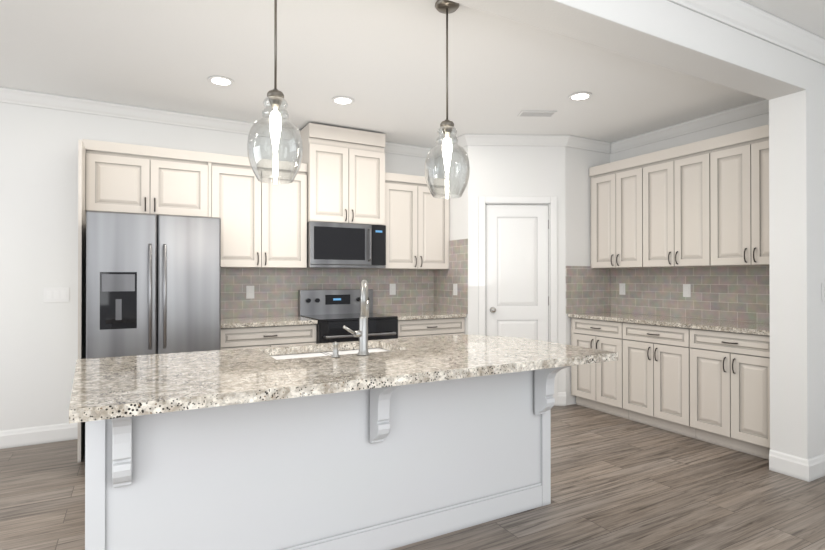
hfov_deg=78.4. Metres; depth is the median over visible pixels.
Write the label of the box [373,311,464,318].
countertop
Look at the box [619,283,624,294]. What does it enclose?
electrical outlet
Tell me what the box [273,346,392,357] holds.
sink
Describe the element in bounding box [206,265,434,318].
backsplash
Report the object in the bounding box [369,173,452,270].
upper cabinet
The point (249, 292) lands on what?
electrical outlet
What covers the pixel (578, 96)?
recessed light
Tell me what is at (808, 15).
ceiling
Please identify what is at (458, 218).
wall
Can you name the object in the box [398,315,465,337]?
base cabinet
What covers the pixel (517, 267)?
pantry door
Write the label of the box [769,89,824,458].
column
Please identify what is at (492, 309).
door knob
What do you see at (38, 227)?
wall
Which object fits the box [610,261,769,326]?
backsplash
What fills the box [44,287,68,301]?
switch plate
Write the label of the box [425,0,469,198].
pendant light
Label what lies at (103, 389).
island countertop
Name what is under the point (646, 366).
base cabinet
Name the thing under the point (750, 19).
crown molding
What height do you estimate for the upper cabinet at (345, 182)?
0.888 m
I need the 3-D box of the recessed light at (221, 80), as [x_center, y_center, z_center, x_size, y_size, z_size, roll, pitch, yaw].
[-1.374,-1.392,3.630,0.180,0.008,0.180,0,0,-29]
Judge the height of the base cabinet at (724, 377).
0.885 m
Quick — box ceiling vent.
[517,110,556,116]
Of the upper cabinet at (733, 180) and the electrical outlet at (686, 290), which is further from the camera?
the electrical outlet at (686, 290)
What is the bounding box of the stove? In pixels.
[298,289,397,343]
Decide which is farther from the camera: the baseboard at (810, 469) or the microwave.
the microwave
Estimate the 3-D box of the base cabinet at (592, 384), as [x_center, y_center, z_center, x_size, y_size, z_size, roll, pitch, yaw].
[2.015,0.867,4.933,0.610,0.885,0.688,0,0,-29]
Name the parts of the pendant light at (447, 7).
glass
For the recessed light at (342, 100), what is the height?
0.008 m
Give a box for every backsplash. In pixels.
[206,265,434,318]
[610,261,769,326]
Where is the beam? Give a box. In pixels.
[450,0,805,99]
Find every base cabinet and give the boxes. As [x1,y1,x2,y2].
[221,323,317,349]
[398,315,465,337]
[568,316,613,414]
[614,324,677,433]
[678,328,769,459]
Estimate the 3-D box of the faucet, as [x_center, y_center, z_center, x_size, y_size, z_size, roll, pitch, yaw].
[-0.270,0.199,2.420,0.201,0.354,0.195,0,0,-29]
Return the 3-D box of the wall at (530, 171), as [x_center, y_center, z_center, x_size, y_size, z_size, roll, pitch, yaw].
[1.045,-0.040,5.121,0.984,2.700,0.110,0,0,-2]
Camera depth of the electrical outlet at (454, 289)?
5.22 m
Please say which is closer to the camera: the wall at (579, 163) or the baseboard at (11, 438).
the baseboard at (11, 438)
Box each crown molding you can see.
[0,87,768,158]
[667,0,824,64]
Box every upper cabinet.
[81,139,212,218]
[213,153,308,270]
[298,123,388,226]
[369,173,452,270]
[586,157,633,267]
[634,142,697,267]
[698,124,768,267]
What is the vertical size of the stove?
1.145 m
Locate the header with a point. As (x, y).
(675, 23)
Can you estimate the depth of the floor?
2.92 m
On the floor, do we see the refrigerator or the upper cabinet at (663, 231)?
the refrigerator
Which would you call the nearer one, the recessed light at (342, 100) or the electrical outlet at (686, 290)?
the recessed light at (342, 100)
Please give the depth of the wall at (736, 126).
4.58 m
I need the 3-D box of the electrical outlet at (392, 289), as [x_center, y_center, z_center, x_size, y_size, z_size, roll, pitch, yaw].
[-0.210,0.151,5.363,0.072,0.118,0.007,0,0,-29]
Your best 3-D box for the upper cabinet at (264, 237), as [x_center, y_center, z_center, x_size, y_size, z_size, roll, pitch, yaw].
[-1.405,-0.539,4.541,0.840,0.948,0.330,0,0,-29]
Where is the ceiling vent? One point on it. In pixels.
(524, 113)
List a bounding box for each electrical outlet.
[246,286,253,298]
[390,284,395,294]
[453,284,456,294]
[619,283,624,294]
[683,284,690,296]
[822,283,824,300]
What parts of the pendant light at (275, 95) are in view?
glass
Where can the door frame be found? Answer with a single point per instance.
(550, 202)
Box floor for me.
[0,404,824,549]
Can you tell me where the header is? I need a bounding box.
[555,0,824,95]
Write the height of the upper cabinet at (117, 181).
0.535 m
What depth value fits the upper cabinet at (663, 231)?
4.48 m
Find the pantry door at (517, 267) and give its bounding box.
[486,205,548,341]
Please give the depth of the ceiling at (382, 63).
3.42 m
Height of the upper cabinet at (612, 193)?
1.040 m
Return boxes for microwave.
[307,222,385,268]
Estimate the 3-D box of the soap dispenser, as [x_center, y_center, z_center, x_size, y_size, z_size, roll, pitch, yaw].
[-0.359,0.342,2.334,0.043,0.068,0.077,0,0,-29]
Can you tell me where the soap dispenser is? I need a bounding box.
[331,341,339,357]
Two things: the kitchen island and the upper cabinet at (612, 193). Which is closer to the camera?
the kitchen island
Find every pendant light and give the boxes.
[247,0,302,183]
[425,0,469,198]
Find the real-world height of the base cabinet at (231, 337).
0.885 m
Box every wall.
[0,102,433,430]
[434,146,467,334]
[468,145,565,391]
[565,146,609,404]
[610,113,768,322]
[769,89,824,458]
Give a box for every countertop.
[69,334,617,423]
[221,315,316,326]
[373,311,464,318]
[566,312,769,335]
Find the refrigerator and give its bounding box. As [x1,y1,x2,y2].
[86,211,220,358]
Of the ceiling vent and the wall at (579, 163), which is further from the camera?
the wall at (579, 163)
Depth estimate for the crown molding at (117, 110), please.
4.50 m
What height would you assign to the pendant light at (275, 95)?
0.996 m
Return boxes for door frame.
[478,196,556,405]
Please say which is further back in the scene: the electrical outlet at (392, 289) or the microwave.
the electrical outlet at (392, 289)
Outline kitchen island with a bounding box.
[77,366,569,549]
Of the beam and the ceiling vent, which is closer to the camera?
the beam
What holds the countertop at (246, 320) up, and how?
on the base cabinet at (231, 337)
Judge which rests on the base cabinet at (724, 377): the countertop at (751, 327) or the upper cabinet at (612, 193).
the countertop at (751, 327)
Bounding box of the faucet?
[343,280,369,355]
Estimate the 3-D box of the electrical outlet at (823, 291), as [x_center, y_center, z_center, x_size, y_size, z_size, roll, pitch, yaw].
[2.698,0.112,3.305,0.072,0.118,0.007,0,0,-29]
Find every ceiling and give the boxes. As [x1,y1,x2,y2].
[0,0,763,147]
[743,0,824,37]
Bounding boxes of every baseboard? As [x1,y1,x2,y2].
[0,423,77,448]
[804,454,824,481]
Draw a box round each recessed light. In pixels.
[208,76,233,85]
[332,96,353,104]
[568,92,591,100]

